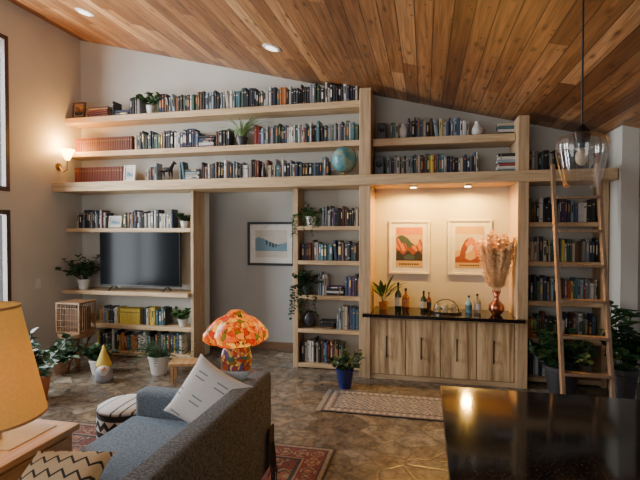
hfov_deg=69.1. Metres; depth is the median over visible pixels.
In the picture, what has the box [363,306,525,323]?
countertop
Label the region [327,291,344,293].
book
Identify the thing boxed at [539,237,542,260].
book
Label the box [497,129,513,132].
book
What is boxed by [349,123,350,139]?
book
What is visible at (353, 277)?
book
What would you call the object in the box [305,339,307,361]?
book
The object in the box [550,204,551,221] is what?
book
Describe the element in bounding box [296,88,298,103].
book
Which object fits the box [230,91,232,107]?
book
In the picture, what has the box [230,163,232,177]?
book
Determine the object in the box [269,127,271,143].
book
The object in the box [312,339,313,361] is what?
book
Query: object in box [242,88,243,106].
book
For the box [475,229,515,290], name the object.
pampas grass
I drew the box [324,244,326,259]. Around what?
book
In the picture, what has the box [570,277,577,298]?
book
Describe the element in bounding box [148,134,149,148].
book
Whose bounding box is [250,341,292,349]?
baseboard
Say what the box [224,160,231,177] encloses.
book
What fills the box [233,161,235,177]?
book
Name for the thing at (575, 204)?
book
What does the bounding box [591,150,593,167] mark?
book
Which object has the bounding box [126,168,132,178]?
print
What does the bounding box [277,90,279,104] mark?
book
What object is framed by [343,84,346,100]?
book
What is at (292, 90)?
book
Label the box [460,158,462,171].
book
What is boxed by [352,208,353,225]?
book
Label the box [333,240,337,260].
book
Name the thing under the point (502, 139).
wall shelf
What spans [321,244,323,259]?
book
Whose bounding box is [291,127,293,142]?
book
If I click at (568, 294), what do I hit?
book
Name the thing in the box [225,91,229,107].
book
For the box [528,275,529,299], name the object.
book
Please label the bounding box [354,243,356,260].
book
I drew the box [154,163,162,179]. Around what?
book
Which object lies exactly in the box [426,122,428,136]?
book
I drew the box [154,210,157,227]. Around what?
book
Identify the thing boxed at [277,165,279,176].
book
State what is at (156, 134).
book
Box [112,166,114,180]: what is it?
book
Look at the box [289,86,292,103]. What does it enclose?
book
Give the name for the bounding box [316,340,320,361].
book
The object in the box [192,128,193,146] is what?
book
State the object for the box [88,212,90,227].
book
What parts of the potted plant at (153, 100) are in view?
pot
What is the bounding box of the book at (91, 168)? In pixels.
[90,167,92,181]
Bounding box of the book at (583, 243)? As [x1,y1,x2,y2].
[577,241,585,261]
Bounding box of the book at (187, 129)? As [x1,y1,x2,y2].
[187,129,188,146]
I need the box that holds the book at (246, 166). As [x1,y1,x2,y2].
[245,165,248,177]
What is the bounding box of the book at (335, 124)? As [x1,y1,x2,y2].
[334,123,336,140]
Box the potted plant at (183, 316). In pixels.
[170,306,190,326]
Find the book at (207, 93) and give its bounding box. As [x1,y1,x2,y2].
[206,92,208,108]
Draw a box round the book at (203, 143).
[199,142,215,145]
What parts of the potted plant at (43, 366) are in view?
pot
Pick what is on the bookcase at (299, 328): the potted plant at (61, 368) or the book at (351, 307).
the book at (351, 307)
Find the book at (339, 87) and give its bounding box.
[338,86,340,100]
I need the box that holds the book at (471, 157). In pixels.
[470,156,473,171]
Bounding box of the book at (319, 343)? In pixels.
[318,341,320,362]
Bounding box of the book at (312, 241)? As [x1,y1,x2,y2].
[311,240,317,259]
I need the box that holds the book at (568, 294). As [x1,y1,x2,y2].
[566,281,570,298]
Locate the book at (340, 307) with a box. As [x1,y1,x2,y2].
[339,306,341,328]
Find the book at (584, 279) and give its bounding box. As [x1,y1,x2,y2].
[580,278,587,298]
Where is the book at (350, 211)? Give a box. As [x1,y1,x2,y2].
[349,210,351,225]
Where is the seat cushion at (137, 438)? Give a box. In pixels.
[79,416,188,479]
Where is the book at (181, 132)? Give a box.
[181,132,182,147]
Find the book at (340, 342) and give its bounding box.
[339,341,342,361]
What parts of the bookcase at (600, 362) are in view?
shelf, shelf, shelf, shelf, shelf, panel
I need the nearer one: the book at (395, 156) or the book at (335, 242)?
the book at (395, 156)
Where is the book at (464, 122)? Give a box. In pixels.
[463,121,465,134]
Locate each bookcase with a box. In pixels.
[62,191,204,358]
[293,189,358,370]
[527,182,608,387]
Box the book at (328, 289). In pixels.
[327,287,344,290]
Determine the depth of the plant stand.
5.74 m
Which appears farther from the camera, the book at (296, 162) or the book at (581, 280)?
the book at (296, 162)
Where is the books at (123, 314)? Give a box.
[75,82,596,375]
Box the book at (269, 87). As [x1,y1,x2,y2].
[269,87,271,105]
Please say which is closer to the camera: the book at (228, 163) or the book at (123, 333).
the book at (228, 163)
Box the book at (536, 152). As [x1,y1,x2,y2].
[534,151,537,169]
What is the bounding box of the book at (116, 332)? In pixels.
[115,332,116,349]
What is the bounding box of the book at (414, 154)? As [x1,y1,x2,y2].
[414,154,415,172]
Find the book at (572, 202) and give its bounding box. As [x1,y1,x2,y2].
[570,201,573,221]
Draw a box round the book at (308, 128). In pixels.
[307,127,309,141]
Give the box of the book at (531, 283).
[530,281,532,299]
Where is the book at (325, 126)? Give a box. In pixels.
[324,125,326,140]
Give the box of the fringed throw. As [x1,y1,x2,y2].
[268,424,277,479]
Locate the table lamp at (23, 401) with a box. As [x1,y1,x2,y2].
[0,301,47,438]
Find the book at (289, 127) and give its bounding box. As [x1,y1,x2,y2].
[289,127,290,142]
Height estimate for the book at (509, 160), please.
0.035 m
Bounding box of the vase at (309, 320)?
[303,310,315,327]
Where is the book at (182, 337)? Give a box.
[179,333,186,353]
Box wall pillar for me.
[600,125,639,398]
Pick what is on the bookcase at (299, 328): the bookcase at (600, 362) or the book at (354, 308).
the book at (354, 308)
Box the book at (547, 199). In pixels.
[544,197,549,221]
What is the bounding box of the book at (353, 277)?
[352,276,354,295]
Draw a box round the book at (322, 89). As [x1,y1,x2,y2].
[321,87,323,101]
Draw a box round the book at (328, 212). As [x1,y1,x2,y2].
[327,210,329,225]
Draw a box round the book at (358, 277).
[357,277,358,295]
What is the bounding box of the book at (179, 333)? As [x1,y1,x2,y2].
[177,332,183,353]
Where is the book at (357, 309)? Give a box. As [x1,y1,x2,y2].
[356,308,358,329]
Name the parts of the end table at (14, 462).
drawer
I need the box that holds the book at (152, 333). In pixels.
[149,330,156,346]
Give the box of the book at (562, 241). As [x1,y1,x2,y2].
[561,240,564,261]
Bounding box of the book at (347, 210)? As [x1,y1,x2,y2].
[347,210,348,225]
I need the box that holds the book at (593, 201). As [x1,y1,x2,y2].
[586,199,595,221]
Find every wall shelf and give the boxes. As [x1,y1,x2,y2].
[52,168,617,194]
[65,100,358,128]
[71,140,358,160]
[373,133,515,151]
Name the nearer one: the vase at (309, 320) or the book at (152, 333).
the vase at (309, 320)
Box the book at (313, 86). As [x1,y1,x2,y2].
[312,85,314,102]
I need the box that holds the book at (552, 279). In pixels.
[551,277,553,300]
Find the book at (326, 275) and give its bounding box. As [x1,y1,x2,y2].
[325,274,328,294]
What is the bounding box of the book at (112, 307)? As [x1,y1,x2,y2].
[111,305,119,322]
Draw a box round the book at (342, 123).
[341,121,344,140]
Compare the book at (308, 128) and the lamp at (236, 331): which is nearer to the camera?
the lamp at (236, 331)
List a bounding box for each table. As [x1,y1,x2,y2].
[0,419,79,479]
[440,386,639,479]
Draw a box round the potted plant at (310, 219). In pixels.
[290,201,322,237]
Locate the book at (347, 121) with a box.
[346,120,349,139]
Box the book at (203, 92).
[202,91,205,109]
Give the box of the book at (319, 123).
[317,121,322,141]
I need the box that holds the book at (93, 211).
[93,211,94,227]
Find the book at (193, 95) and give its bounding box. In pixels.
[192,94,194,109]
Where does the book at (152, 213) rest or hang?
on the bookcase at (197, 292)
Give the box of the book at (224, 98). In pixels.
[223,91,226,107]
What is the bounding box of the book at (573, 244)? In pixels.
[572,243,574,261]
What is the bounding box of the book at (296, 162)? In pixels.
[295,161,298,175]
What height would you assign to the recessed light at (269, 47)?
0.055 m
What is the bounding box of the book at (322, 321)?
[319,318,336,323]
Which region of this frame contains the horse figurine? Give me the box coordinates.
[158,161,176,179]
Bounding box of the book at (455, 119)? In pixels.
[454,118,456,134]
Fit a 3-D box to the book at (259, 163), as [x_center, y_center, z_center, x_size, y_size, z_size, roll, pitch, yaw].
[-0.760,-0.875,5.883,0.026,0.243,0.159,0,1,13]
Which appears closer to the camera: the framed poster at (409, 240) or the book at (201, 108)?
the framed poster at (409, 240)
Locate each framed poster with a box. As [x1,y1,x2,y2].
[389,220,429,273]
[448,219,491,274]
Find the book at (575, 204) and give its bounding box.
[574,203,577,221]
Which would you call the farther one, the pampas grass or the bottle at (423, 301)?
the bottle at (423, 301)
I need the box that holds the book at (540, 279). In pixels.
[537,277,542,299]
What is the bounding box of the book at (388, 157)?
[387,156,390,173]
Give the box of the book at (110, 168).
[109,166,111,180]
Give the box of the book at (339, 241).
[338,240,343,260]
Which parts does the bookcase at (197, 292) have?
shelf, shelf, shelf, shelf, panel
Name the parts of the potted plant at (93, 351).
pot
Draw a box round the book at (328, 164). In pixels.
[326,161,330,175]
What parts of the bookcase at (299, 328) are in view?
panel, shelf, shelf, shelf, shelf, shelf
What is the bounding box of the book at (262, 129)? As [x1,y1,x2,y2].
[261,128,263,143]
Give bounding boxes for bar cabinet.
[371,317,515,387]
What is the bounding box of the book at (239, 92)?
[238,91,240,106]
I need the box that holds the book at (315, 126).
[314,125,316,141]
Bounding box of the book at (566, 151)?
[564,150,570,168]
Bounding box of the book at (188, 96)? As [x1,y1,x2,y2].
[187,95,190,110]
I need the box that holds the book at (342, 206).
[342,206,345,225]
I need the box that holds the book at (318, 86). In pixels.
[317,85,320,102]
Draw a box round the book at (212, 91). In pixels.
[212,91,213,108]
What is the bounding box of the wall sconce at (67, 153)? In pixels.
[55,149,74,172]
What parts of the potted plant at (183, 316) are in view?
pot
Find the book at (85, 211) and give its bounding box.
[84,210,86,227]
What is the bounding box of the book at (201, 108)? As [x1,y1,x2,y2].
[200,92,202,109]
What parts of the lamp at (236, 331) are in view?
lamp shade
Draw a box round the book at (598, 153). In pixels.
[597,152,599,162]
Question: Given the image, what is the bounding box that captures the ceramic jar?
[399,124,406,137]
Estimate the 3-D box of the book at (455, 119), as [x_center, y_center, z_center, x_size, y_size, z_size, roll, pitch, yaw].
[1.571,-1.282,5.398,0.029,0.224,0.163,0,1,13]
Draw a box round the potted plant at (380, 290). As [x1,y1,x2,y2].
[372,275,403,309]
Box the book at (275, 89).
[273,87,278,104]
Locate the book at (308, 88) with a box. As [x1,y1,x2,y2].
[307,87,309,102]
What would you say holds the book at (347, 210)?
on the bookcase at (299, 328)
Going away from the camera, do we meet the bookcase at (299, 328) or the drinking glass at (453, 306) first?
the drinking glass at (453, 306)
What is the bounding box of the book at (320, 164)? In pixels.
[319,162,321,175]
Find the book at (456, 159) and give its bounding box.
[455,158,457,171]
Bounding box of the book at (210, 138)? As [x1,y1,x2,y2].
[199,137,215,140]
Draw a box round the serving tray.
[430,299,461,314]
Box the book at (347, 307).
[344,305,349,328]
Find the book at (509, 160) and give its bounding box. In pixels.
[496,159,515,164]
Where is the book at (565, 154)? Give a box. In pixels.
[564,153,567,168]
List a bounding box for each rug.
[43,418,335,479]
[316,389,442,421]
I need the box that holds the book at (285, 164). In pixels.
[284,163,286,176]
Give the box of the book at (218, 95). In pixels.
[217,94,219,108]
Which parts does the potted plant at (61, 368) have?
pot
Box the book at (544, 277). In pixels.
[539,275,546,300]
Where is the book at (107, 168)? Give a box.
[106,167,108,180]
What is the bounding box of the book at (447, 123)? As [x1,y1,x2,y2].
[446,121,448,135]
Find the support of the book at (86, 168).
on the wall shelf at (569, 176)
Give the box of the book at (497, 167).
[496,166,514,170]
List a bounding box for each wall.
[0,0,82,351]
[80,40,639,381]
[209,192,292,342]
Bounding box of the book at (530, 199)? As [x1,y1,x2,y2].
[529,198,531,221]
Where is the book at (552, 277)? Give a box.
[552,277,555,300]
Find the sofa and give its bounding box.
[79,371,270,479]
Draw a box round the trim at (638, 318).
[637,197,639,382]
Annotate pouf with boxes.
[96,394,135,438]
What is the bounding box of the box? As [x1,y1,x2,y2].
[55,299,95,333]
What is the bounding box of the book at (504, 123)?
[496,122,513,129]
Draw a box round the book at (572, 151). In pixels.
[571,150,573,168]
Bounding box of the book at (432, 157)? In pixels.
[431,156,433,172]
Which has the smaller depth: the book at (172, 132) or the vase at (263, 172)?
the vase at (263, 172)
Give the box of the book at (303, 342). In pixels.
[301,341,304,361]
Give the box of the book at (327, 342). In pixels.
[325,340,329,362]
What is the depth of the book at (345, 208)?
5.63 m
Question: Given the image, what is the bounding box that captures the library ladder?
[548,163,615,397]
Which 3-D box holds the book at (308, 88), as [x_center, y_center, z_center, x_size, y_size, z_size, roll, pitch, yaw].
[-0.131,-1.771,5.765,0.037,0.217,0.144,0,1,13]
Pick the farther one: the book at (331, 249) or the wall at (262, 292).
the wall at (262, 292)
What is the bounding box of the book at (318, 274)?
[318,274,319,294]
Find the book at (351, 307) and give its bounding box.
[350,305,354,329]
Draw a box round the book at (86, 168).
[85,167,87,181]
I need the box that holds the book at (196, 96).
[195,95,197,109]
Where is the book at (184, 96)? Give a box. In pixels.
[183,95,186,110]
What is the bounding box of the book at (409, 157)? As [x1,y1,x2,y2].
[408,156,410,172]
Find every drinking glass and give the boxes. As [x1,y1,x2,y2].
[435,303,440,311]
[442,304,447,312]
[450,304,455,312]
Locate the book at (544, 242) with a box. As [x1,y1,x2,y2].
[543,241,546,260]
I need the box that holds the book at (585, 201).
[583,201,590,221]
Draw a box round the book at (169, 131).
[168,130,170,147]
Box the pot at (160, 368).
[148,353,169,375]
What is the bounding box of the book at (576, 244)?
[575,243,578,261]
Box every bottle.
[395,282,401,310]
[402,288,408,310]
[420,291,426,311]
[427,292,430,310]
[465,295,471,313]
[474,293,480,313]
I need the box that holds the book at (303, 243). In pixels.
[302,243,306,259]
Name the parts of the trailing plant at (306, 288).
pot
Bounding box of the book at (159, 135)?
[158,134,160,148]
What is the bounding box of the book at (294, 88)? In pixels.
[294,88,295,103]
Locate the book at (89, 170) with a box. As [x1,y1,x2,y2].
[88,167,90,181]
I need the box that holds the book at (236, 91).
[236,91,237,107]
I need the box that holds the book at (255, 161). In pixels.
[255,161,256,176]
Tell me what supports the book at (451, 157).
on the wall shelf at (569, 176)
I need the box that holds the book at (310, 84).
[310,84,312,102]
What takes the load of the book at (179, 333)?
on the bookcase at (197, 292)
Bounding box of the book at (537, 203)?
[536,202,538,221]
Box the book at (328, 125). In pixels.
[327,124,330,140]
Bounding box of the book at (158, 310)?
[156,309,161,324]
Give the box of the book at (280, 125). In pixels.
[279,123,282,142]
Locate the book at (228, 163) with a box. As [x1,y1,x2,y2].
[227,162,229,177]
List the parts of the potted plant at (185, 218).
pot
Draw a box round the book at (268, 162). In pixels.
[266,160,272,176]
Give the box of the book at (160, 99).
[159,94,161,111]
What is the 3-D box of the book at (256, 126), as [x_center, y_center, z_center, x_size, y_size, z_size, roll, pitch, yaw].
[-0.793,-1.320,5.921,0.039,0.249,0.156,0,1,13]
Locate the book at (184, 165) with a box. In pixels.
[181,162,188,178]
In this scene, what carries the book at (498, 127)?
on the book at (498, 130)
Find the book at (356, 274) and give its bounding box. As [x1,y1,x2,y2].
[355,273,358,295]
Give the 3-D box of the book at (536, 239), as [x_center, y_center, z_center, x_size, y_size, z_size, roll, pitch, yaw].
[2.434,0.098,5.225,0.026,0.271,0.136,0,1,13]
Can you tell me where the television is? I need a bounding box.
[100,232,181,291]
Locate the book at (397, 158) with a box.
[396,157,399,173]
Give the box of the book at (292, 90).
[291,89,293,103]
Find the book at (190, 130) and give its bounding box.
[189,129,191,146]
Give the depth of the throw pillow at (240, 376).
2.90 m
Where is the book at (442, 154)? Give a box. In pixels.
[441,153,443,171]
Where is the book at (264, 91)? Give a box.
[263,90,266,105]
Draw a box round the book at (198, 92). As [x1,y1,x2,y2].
[198,92,199,109]
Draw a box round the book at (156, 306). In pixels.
[152,306,158,324]
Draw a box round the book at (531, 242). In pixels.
[530,241,533,260]
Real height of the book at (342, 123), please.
0.239 m
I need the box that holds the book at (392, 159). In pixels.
[391,158,393,173]
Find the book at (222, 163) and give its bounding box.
[221,162,223,177]
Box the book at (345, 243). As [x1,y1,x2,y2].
[345,243,346,260]
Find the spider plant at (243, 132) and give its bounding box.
[213,114,271,144]
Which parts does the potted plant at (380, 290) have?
pot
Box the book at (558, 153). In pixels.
[557,152,560,168]
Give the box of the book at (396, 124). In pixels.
[395,123,398,137]
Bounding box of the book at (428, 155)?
[427,154,429,172]
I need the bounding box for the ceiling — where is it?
[8,0,639,136]
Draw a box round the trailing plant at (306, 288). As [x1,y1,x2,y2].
[288,270,322,319]
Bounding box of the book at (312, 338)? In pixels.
[310,338,313,361]
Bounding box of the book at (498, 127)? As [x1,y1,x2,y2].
[496,126,513,131]
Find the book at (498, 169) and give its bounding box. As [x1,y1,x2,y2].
[497,169,514,170]
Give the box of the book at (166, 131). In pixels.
[166,131,167,147]
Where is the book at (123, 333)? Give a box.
[122,331,128,349]
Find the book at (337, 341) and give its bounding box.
[336,339,340,361]
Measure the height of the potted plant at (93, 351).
0.377 m
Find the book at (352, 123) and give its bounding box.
[351,122,354,139]
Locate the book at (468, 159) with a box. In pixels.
[467,158,469,171]
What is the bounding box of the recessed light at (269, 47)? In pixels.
[262,44,280,51]
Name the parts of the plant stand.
leg, leg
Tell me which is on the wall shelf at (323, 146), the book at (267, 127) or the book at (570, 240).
the book at (267, 127)
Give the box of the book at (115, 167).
[114,166,116,180]
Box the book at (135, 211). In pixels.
[134,210,142,227]
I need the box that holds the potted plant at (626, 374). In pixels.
[600,300,639,398]
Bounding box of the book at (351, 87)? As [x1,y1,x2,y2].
[350,86,352,100]
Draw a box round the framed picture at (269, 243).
[247,222,292,265]
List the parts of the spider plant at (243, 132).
pot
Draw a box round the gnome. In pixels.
[95,345,112,382]
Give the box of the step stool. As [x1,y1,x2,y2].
[168,358,198,383]
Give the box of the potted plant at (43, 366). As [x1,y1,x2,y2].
[28,327,79,397]
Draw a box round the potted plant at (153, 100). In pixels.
[131,92,161,112]
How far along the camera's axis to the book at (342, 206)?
5.64 m
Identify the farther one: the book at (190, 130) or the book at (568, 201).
the book at (190, 130)
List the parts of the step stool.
leg, leg, seat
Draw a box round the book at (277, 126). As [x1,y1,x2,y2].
[276,125,278,142]
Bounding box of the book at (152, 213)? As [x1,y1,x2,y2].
[151,212,153,227]
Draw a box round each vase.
[261,163,265,176]
[303,310,315,327]
[472,121,482,134]
[488,290,504,314]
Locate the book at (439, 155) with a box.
[438,154,440,172]
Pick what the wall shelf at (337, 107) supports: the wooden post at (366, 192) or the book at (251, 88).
the book at (251, 88)
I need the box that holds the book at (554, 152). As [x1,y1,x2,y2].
[550,150,556,168]
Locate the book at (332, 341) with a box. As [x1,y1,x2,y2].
[330,339,334,356]
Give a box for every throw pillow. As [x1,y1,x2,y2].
[19,451,114,479]
[164,354,252,423]
[221,370,248,381]
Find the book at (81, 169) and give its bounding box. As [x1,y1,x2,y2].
[80,167,82,181]
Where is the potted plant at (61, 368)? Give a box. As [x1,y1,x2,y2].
[45,337,85,374]
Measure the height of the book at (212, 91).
0.242 m
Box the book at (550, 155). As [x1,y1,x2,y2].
[549,154,552,169]
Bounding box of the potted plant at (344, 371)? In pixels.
[322,348,364,389]
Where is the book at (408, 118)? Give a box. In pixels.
[408,118,409,136]
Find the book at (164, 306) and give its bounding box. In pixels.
[162,306,168,325]
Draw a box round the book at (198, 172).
[185,171,201,174]
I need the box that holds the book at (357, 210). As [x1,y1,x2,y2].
[356,209,358,225]
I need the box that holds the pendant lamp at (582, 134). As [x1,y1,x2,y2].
[555,0,610,185]
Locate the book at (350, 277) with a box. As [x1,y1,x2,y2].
[348,276,351,295]
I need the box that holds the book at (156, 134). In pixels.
[156,134,157,148]
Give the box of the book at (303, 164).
[302,163,304,175]
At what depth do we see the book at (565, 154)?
5.03 m
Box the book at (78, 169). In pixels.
[77,168,79,181]
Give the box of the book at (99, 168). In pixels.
[98,167,100,181]
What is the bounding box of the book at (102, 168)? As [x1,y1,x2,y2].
[101,167,103,181]
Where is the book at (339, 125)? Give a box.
[338,124,340,140]
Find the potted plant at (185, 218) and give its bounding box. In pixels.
[175,213,190,227]
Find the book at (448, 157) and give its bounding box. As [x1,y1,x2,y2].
[447,156,449,171]
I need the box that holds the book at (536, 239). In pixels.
[534,237,538,260]
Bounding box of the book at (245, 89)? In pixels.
[244,88,248,106]
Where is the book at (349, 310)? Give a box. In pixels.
[348,310,349,328]
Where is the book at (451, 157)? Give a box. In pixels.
[450,156,452,171]
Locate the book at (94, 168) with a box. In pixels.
[93,167,95,181]
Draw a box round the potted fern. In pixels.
[122,328,200,376]
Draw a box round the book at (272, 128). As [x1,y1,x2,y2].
[271,127,273,143]
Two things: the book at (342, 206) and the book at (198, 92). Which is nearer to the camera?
the book at (342, 206)
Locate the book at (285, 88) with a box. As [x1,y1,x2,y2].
[284,87,287,104]
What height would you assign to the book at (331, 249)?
0.196 m
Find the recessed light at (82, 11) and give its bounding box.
[75,8,94,16]
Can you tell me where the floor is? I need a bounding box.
[38,345,639,479]
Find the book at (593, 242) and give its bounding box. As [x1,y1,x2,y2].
[591,241,594,261]
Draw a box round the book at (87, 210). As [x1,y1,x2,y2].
[87,210,94,227]
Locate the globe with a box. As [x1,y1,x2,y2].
[331,146,357,174]
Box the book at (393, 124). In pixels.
[392,122,394,137]
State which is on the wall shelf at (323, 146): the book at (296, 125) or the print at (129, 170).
the book at (296, 125)
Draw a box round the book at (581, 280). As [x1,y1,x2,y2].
[578,278,583,298]
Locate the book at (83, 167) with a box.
[83,167,84,181]
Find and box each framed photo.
[72,102,85,117]
[108,216,122,227]
[123,165,136,180]
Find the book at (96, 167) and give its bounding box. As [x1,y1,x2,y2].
[96,167,97,181]
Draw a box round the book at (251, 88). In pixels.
[251,88,252,106]
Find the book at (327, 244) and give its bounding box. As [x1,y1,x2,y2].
[327,244,328,259]
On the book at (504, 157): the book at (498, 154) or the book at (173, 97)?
the book at (498, 154)
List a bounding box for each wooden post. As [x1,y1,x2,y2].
[359,87,375,174]
[359,185,374,377]
[508,182,528,388]
[510,115,529,169]
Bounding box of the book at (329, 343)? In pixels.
[328,343,329,361]
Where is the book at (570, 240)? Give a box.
[569,239,571,261]
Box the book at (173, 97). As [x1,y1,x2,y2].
[170,94,177,111]
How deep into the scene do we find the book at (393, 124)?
5.48 m
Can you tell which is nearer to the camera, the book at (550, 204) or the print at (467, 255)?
the book at (550, 204)
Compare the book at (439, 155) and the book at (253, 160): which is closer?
the book at (439, 155)
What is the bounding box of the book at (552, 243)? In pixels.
[552,243,553,260]
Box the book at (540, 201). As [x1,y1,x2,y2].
[535,199,542,221]
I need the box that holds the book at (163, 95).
[162,94,164,111]
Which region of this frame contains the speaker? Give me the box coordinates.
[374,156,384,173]
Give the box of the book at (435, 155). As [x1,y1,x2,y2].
[434,154,436,172]
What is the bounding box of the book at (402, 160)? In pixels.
[401,158,403,173]
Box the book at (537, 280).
[537,280,539,299]
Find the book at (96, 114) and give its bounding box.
[87,114,110,116]
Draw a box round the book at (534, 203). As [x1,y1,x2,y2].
[533,202,535,221]
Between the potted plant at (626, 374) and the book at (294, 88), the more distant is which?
the book at (294, 88)
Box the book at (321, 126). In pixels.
[320,125,323,141]
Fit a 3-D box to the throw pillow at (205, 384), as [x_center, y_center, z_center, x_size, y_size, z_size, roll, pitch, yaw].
[-0.671,0.950,2.786,0.527,0.470,0.248,0,1,21]
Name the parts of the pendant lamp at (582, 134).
bulb, cord, lamp shade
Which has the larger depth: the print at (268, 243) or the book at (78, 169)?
the print at (268, 243)
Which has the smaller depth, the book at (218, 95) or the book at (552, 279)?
the book at (552, 279)
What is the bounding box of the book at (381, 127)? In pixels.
[377,123,386,138]
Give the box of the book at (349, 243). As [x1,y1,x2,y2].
[347,241,351,260]
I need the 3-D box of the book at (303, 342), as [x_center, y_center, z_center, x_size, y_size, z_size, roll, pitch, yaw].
[-0.198,1.391,5.834,0.040,0.233,0.144,0,1,13]
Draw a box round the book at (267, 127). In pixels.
[266,126,268,143]
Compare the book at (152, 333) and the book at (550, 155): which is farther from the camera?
the book at (152, 333)
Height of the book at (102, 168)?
0.229 m
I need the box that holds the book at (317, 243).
[316,242,321,259]
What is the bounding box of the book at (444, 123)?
[443,122,445,135]
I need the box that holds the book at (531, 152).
[529,151,534,169]
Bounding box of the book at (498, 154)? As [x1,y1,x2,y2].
[496,153,514,158]
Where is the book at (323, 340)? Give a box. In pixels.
[321,339,325,362]
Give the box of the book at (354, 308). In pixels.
[352,306,356,329]
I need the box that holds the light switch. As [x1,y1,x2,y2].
[35,278,40,287]
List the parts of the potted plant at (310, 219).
pot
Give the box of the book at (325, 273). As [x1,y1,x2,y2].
[323,273,325,294]
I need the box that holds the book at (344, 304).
[342,304,346,328]
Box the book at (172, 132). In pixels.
[171,131,173,147]
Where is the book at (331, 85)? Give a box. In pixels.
[330,84,332,101]
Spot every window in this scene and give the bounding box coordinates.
[0,33,9,191]
[0,210,11,300]
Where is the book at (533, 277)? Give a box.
[531,274,536,299]
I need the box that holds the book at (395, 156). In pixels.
[394,155,396,173]
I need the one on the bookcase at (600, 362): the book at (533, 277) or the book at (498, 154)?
the book at (533, 277)
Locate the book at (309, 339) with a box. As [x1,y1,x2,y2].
[307,338,310,361]
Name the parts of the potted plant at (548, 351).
pot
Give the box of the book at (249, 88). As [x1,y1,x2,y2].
[249,88,250,106]
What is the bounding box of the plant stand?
[57,330,94,366]
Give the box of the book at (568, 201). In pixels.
[567,200,570,221]
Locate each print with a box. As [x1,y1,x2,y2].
[75,105,82,115]
[111,219,119,224]
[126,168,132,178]
[255,230,286,257]
[396,227,422,266]
[455,226,483,267]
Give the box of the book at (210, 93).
[209,92,211,108]
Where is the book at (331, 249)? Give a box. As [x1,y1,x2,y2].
[329,244,334,260]
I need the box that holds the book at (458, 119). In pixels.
[457,118,459,134]
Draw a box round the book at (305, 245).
[304,244,306,259]
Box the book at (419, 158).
[418,156,420,172]
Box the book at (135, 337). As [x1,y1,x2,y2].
[134,334,136,350]
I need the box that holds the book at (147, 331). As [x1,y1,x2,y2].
[143,330,151,350]
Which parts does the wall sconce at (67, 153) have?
wall plate, lamp shade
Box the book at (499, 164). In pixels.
[496,163,514,165]
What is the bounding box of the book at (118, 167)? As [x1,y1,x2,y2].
[117,166,119,180]
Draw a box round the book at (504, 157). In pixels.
[497,156,514,159]
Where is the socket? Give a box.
[573,124,590,147]
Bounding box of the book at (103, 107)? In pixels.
[87,106,112,110]
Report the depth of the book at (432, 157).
5.33 m
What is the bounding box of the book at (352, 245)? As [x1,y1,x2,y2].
[351,244,353,260]
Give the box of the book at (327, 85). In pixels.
[325,82,329,101]
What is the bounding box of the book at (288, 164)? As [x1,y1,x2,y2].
[287,163,289,176]
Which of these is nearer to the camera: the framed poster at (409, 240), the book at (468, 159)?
the book at (468, 159)
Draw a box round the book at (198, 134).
[196,132,204,146]
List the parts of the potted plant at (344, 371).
pot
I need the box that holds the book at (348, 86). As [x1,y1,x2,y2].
[347,85,349,100]
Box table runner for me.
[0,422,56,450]
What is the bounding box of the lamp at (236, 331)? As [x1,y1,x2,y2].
[203,309,267,371]
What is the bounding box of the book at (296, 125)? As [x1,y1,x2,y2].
[296,125,297,142]
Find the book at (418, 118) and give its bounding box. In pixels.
[417,117,419,136]
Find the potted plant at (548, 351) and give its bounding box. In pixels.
[528,319,597,394]
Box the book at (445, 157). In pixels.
[444,156,446,171]
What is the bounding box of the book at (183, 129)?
[183,129,186,146]
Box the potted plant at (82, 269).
[55,254,99,289]
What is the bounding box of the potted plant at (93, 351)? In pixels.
[80,342,118,374]
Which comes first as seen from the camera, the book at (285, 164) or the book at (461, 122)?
the book at (461, 122)
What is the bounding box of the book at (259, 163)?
[257,160,262,176]
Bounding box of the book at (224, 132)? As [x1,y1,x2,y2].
[223,130,225,145]
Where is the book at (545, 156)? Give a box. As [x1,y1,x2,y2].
[542,150,547,169]
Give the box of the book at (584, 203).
[583,202,586,221]
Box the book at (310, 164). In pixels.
[309,163,311,175]
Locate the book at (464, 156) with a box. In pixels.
[462,154,466,171]
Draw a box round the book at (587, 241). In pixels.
[581,239,589,261]
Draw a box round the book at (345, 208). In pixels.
[344,207,348,225]
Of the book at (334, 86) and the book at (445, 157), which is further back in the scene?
the book at (334, 86)
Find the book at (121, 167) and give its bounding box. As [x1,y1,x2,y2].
[120,166,123,180]
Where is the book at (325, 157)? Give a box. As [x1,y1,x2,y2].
[324,156,328,175]
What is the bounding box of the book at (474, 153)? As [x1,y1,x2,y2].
[472,152,475,171]
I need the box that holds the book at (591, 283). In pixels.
[590,282,593,298]
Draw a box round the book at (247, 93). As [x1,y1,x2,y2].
[246,92,248,106]
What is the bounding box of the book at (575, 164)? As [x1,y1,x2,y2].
[574,150,577,168]
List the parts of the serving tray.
tray dish, handle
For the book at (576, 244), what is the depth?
5.07 m
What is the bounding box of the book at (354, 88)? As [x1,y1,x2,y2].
[353,86,355,99]
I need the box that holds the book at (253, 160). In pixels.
[252,159,256,177]
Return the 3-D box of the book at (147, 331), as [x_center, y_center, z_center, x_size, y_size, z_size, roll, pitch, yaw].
[-2.348,1.366,6.331,0.036,0.263,0.171,0,1,13]
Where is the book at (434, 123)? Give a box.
[432,119,438,135]
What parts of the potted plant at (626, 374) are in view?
pot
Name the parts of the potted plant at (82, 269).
pot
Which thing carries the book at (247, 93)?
on the wall shelf at (337, 107)
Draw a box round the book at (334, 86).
[333,85,336,101]
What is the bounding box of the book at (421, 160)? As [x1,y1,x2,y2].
[420,155,422,172]
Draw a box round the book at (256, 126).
[254,125,257,143]
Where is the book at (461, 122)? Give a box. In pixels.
[460,121,462,134]
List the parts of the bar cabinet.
door, door, handle, door, handle, door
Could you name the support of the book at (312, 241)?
on the bookcase at (299, 328)

